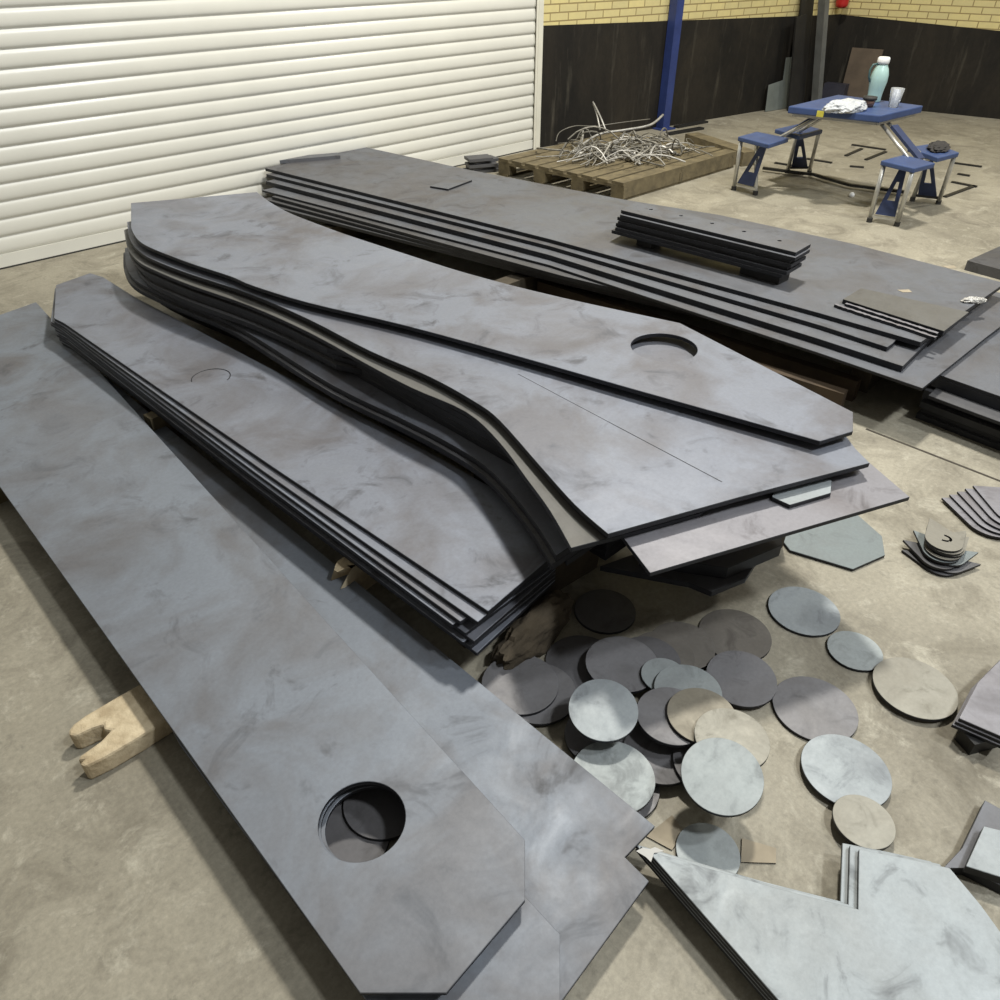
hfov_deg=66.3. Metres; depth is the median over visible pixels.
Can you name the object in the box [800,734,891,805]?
disc
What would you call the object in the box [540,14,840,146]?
wall panel
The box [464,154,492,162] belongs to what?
steel offcut
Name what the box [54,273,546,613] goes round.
steel plate
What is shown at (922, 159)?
picnic table
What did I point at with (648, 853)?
paper scrap
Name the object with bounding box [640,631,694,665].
disc
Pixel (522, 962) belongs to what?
steel plate
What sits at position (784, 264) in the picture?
plate
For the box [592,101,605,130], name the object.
tube
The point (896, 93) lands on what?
plastic cup
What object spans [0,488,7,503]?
timber
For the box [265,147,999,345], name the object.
steel plate
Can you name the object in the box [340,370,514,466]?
steel plate
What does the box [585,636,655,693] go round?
disc
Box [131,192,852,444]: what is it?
steel plate
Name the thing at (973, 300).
scrap
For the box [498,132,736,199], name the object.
wooden pallet
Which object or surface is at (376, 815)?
disc
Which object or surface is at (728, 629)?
disc
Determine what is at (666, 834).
scrap
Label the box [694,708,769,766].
disc
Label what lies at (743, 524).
steel plate
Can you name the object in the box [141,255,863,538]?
steel plate
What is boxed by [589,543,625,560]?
steel plate
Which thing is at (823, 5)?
steel angle
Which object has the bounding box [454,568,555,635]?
steel plate
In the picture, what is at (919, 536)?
plate
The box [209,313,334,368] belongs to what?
steel plate
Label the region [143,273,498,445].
steel plate
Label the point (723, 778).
disc
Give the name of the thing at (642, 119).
tube
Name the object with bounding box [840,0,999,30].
wall
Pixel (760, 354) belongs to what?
bar
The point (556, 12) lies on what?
wall
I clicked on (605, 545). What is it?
steel plate
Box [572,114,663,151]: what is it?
tube
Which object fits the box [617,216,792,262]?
plate
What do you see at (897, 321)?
bar
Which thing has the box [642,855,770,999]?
plate
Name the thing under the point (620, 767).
disc
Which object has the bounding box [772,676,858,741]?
disc
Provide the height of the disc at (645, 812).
0.010 m
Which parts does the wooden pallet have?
board, board, board, board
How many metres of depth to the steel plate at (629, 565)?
2.27 m
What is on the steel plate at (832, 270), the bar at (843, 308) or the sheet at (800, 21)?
the bar at (843, 308)
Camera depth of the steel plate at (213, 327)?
3.64 m
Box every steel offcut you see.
[463,168,497,172]
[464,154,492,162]
[465,162,497,168]
[466,166,497,170]
[471,155,498,163]
[771,478,831,507]
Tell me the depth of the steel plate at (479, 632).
2.21 m
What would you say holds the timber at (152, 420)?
on the floor
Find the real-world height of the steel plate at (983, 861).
0.024 m
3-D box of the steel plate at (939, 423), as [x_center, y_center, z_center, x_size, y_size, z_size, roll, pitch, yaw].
[2.236,-0.425,3.412,0.791,0.024,0.496,-30,46,-34]
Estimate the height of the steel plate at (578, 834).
0.011 m
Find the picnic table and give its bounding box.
[731,95,958,226]
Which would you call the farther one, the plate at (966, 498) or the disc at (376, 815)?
the plate at (966, 498)
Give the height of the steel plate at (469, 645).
0.014 m
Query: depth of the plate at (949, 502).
2.74 m
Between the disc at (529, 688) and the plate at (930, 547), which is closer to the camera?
the disc at (529, 688)
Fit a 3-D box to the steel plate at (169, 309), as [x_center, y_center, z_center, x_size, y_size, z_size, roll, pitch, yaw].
[-1.397,-0.820,3.645,0.078,0.022,0.620,-30,46,-34]
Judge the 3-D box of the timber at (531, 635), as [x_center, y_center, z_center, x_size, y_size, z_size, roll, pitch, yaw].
[0.113,0.367,2.263,0.119,0.118,0.376,26,44,30]
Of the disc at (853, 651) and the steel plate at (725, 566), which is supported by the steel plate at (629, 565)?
the steel plate at (725, 566)
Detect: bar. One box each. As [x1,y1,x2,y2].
[537,279,861,401]
[666,126,703,135]
[673,120,707,127]
[752,360,847,406]
[834,304,936,339]
[844,303,938,335]
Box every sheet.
[765,57,791,111]
[787,14,806,110]
[798,0,813,103]
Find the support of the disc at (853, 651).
on the floor
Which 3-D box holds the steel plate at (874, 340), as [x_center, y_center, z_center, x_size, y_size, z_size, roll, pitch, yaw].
[0.357,-1.785,4.821,4.484,0.022,1.183,27,44,32]
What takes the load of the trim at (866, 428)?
on the floor
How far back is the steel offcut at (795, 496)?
2.12 m
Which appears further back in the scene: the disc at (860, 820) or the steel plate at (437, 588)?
the steel plate at (437, 588)
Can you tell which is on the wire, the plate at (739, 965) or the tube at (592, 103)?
the tube at (592, 103)
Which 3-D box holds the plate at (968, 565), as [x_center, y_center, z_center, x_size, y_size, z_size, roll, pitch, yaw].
[1.510,0.202,2.561,0.164,0.008,0.115,-15,39,-19]
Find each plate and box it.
[0,302,524,994]
[50,307,549,627]
[51,288,547,624]
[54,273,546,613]
[54,319,547,624]
[55,328,215,450]
[56,332,554,644]
[58,333,555,643]
[59,338,248,483]
[62,342,554,655]
[101,373,654,999]
[123,253,581,569]
[124,229,707,551]
[125,248,569,560]
[127,221,869,537]
[129,253,350,358]
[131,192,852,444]
[136,267,507,456]
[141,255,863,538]
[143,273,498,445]
[161,304,243,341]
[169,309,246,343]
[172,730,559,999]
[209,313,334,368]
[262,187,999,390]
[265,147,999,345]
[266,173,896,350]
[266,179,938,371]
[266,197,677,309]
[272,196,650,300]
[276,205,711,320]
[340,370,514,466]
[374,419,448,457]
[407,389,487,433]
[430,177,471,190]
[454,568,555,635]
[464,577,554,649]
[564,546,594,565]
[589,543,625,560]
[593,540,623,554]
[600,539,620,548]
[600,555,754,596]
[611,229,785,277]
[615,227,801,274]
[616,222,798,269]
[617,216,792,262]
[618,221,805,267]
[620,214,809,260]
[621,202,810,255]
[621,464,909,575]
[635,849,766,999]
[639,538,781,578]
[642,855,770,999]
[651,859,774,999]
[652,849,999,999]
[658,846,940,908]
[661,843,930,903]
[783,515,884,570]
[842,288,968,334]
[901,550,955,576]
[902,540,954,570]
[913,530,958,564]
[915,409,999,450]
[919,399,999,437]
[921,408,999,442]
[922,385,999,426]
[923,528,960,561]
[924,518,965,552]
[925,535,965,555]
[928,388,999,424]
[928,537,968,557]
[930,378,999,410]
[935,561,980,574]
[938,329,999,398]
[939,551,977,566]
[941,497,999,538]
[945,801,999,893]
[949,495,999,534]
[951,686,999,747]
[954,660,999,742]
[957,491,999,530]
[958,661,999,738]
[963,826,999,882]
[965,488,999,524]
[972,486,999,517]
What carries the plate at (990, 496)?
on the plate at (972, 493)
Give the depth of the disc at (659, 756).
1.93 m
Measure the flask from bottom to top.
0.300 m
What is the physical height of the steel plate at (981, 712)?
0.012 m
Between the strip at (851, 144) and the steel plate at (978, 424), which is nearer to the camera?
the steel plate at (978, 424)
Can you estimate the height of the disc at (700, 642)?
0.010 m
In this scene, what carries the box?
on the floor
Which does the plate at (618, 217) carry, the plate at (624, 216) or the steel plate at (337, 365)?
the plate at (624, 216)
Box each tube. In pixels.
[556,119,649,140]
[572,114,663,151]
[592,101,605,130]
[592,103,600,129]
[664,133,688,150]
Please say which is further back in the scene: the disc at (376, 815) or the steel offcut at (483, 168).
the steel offcut at (483, 168)
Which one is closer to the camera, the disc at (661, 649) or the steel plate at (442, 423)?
the disc at (661, 649)
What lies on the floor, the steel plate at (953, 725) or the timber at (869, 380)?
the timber at (869, 380)
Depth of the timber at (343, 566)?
2.39 m
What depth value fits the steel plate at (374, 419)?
2.88 m
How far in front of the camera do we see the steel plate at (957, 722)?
1.96 m
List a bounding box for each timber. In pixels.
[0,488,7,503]
[69,685,172,778]
[143,411,181,436]
[321,224,372,238]
[331,557,376,589]
[458,551,598,648]
[490,590,573,669]
[494,273,562,291]
[684,132,754,166]
[851,368,881,392]
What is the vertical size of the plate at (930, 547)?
0.008 m
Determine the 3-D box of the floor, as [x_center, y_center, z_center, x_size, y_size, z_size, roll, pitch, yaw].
[2.183,-0.674,3.853,22.000,0.100,20.000,-30,46,-34]
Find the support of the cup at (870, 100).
on the picnic table
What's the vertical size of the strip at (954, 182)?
0.012 m
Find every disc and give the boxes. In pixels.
[326,802,389,862]
[343,789,405,841]
[482,657,557,716]
[522,664,575,725]
[545,635,598,688]
[564,718,624,756]
[569,679,637,742]
[574,589,635,634]
[574,742,654,811]
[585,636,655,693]
[624,725,681,786]
[632,636,680,664]
[637,687,692,747]
[638,786,659,817]
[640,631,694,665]
[641,658,678,689]
[652,622,714,669]
[654,665,721,695]
[667,688,732,743]
[672,744,693,780]
[675,823,739,873]
[681,738,763,816]
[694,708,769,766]
[699,609,771,658]
[706,650,776,708]
[768,587,840,637]
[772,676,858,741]
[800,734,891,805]
[826,631,882,672]
[832,794,895,850]
[872,657,958,721]
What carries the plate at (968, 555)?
on the plate at (914, 547)
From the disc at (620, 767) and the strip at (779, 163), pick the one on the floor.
the strip at (779, 163)
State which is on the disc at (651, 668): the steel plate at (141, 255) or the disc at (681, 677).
the disc at (681, 677)
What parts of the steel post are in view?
plate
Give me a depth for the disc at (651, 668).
2.12 m
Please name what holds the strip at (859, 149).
on the floor
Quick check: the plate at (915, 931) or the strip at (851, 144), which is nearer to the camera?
the plate at (915, 931)
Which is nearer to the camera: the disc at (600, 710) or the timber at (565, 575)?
the disc at (600, 710)
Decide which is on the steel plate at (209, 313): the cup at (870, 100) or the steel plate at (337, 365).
the steel plate at (337, 365)
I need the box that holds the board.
[843,47,883,97]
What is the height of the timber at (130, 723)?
0.060 m
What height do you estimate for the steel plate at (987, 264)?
0.060 m
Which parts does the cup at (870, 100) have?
lid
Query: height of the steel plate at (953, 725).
0.012 m
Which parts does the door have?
guide rail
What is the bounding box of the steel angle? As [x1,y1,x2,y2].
[811,0,829,100]
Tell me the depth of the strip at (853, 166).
6.92 m
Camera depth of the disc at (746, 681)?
2.14 m
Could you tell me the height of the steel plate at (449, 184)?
0.012 m
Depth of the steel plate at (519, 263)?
4.52 m
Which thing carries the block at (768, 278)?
on the steel plate at (832, 270)
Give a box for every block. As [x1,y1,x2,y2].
[636,240,657,248]
[739,267,789,284]
[955,731,996,754]
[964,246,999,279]
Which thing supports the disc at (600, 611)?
on the floor
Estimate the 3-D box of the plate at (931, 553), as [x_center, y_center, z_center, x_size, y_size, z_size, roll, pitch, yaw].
[1.488,0.153,2.569,0.115,0.008,0.164,18,40,23]
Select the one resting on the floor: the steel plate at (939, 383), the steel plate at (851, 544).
the steel plate at (851, 544)
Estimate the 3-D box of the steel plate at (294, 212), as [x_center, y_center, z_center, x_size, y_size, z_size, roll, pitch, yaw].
[0.199,-1.635,4.800,3.952,0.020,1.049,22,42,27]
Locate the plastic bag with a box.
[822,98,867,113]
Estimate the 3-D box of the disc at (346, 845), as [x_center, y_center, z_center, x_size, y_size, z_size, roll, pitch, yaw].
[-0.353,0.790,1.782,0.192,0.010,0.192,-30,46,-34]
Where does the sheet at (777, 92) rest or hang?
on the floor
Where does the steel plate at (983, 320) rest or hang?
on the steel plate at (519, 263)
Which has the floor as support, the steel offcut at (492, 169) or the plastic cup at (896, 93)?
the steel offcut at (492, 169)
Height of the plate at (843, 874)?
0.012 m
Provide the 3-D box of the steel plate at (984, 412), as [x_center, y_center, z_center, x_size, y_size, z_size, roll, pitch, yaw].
[2.224,-0.491,3.297,0.791,0.014,0.496,-30,46,-34]
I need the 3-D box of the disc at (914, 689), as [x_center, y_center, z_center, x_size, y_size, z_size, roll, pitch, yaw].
[1.151,0.523,2.126,0.219,0.010,0.219,-30,46,-34]
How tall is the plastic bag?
0.079 m
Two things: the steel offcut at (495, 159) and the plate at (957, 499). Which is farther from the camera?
the steel offcut at (495, 159)
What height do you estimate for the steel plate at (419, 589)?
0.014 m
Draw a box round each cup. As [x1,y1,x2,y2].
[863,95,877,107]
[888,87,904,107]
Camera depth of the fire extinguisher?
8.93 m
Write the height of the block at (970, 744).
0.044 m
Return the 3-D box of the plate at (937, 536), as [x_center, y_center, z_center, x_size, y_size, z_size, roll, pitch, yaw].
[1.491,0.124,2.566,0.115,0.008,0.164,20,41,25]
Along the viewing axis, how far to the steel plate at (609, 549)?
2.30 m
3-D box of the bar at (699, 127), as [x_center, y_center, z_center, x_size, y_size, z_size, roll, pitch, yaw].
[1.975,-3.937,8.162,0.525,0.020,0.070,-24,43,-28]
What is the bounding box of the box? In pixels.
[822,82,848,97]
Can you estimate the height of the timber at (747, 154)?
0.120 m
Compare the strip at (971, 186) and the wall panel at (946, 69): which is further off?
the wall panel at (946, 69)
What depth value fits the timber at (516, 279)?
4.36 m
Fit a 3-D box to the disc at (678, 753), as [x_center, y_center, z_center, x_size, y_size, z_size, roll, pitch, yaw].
[0.528,0.657,1.909,0.192,0.010,0.192,-30,46,-34]
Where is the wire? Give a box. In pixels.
[536,126,714,166]
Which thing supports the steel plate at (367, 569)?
on the steel plate at (60, 339)
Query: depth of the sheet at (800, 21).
8.82 m
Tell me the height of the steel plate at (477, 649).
0.014 m
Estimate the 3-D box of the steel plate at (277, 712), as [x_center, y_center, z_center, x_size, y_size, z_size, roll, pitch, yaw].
[-1.411,-0.003,2.662,0.639,0.011,4.055,-27,44,-31]
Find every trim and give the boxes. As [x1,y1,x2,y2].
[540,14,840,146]
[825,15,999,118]
[865,428,999,481]
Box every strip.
[774,162,791,165]
[806,158,831,163]
[844,148,862,155]
[850,165,863,167]
[851,144,885,149]
[864,151,886,160]
[943,185,975,197]
[951,181,977,187]
[954,162,981,167]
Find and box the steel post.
[652,0,684,130]
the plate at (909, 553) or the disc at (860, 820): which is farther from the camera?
the plate at (909, 553)
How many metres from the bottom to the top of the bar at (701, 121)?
0.020 m
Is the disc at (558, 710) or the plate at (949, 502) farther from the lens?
the plate at (949, 502)
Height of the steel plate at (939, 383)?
0.045 m
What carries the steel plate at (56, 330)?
on the steel plate at (479, 632)
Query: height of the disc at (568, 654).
0.010 m
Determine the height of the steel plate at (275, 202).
0.020 m
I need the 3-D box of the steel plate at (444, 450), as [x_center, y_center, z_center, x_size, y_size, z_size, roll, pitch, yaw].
[-0.689,-0.749,3.360,0.988,0.022,3.416,-30,46,-34]
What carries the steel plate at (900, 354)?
on the steel plate at (983, 320)
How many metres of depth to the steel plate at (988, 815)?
1.75 m
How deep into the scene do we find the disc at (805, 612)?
2.37 m
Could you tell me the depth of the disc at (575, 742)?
1.98 m
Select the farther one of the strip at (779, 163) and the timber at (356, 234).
the strip at (779, 163)
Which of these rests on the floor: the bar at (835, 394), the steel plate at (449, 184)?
the bar at (835, 394)
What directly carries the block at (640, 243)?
on the steel plate at (832, 270)
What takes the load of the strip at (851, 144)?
on the floor
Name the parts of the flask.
handle, lid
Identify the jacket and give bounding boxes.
[927,140,950,152]
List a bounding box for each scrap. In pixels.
[636,847,662,861]
[647,815,681,850]
[741,838,775,863]
[961,296,986,303]
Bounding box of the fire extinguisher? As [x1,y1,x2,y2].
[835,0,848,7]
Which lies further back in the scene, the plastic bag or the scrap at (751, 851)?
the plastic bag
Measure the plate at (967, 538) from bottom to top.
0.008 m
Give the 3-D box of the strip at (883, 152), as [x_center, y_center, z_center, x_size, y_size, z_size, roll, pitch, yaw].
[3.574,-3.274,7.272,0.030,0.012,0.457,30,46,34]
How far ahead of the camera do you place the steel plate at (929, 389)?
3.27 m
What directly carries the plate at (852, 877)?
on the plate at (843, 874)
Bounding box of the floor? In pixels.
[0,108,999,999]
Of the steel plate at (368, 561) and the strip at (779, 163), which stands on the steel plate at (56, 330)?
the steel plate at (368, 561)
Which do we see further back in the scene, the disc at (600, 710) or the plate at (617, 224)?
the plate at (617, 224)
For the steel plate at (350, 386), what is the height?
0.022 m
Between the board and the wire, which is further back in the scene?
the board
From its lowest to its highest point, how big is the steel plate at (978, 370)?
0.014 m
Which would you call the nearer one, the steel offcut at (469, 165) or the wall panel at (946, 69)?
the steel offcut at (469, 165)
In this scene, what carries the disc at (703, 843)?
on the floor
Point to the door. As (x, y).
(107, 106)
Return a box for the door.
[0,0,543,269]
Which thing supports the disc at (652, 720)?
on the disc at (681, 677)
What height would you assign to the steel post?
4.000 m
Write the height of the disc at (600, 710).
0.038 m
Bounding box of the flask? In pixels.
[868,56,889,102]
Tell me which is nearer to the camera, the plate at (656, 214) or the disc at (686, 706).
the disc at (686, 706)
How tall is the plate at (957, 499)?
0.008 m
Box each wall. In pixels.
[543,0,841,25]
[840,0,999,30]
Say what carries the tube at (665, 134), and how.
on the wooden pallet
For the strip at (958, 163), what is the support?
on the floor
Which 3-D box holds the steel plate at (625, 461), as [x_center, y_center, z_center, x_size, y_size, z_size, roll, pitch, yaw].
[-0.413,-0.801,3.134,1.099,0.016,3.735,-30,46,-34]
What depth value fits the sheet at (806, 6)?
8.92 m
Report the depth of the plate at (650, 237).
3.94 m
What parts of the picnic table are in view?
leg, cross rail, leg, stool seat, leg, table arm, stool seat, cross rail, hinge arm, table arm, leg, floor rail, under frame, leg, cross rail, table arm, leg, stool seat, hinge arm, leg, cross rail, stool seat, leg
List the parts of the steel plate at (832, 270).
steel strip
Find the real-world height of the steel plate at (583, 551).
0.022 m
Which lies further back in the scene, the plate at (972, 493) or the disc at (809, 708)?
the plate at (972, 493)
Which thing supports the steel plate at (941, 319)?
on the steel plate at (832, 270)
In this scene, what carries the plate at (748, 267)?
on the block at (768, 278)
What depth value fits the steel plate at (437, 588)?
2.36 m
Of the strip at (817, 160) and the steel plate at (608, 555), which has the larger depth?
the strip at (817, 160)
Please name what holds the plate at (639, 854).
on the floor
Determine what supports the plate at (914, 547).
on the plate at (968, 565)
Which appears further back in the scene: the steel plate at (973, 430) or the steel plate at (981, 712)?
the steel plate at (973, 430)
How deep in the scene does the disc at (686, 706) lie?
1.98 m
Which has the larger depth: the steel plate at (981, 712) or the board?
the board
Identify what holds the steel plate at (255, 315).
on the steel plate at (345, 360)
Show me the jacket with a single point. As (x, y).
(938, 146)
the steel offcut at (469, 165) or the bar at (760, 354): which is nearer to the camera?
the bar at (760, 354)
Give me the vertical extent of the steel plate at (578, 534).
0.015 m

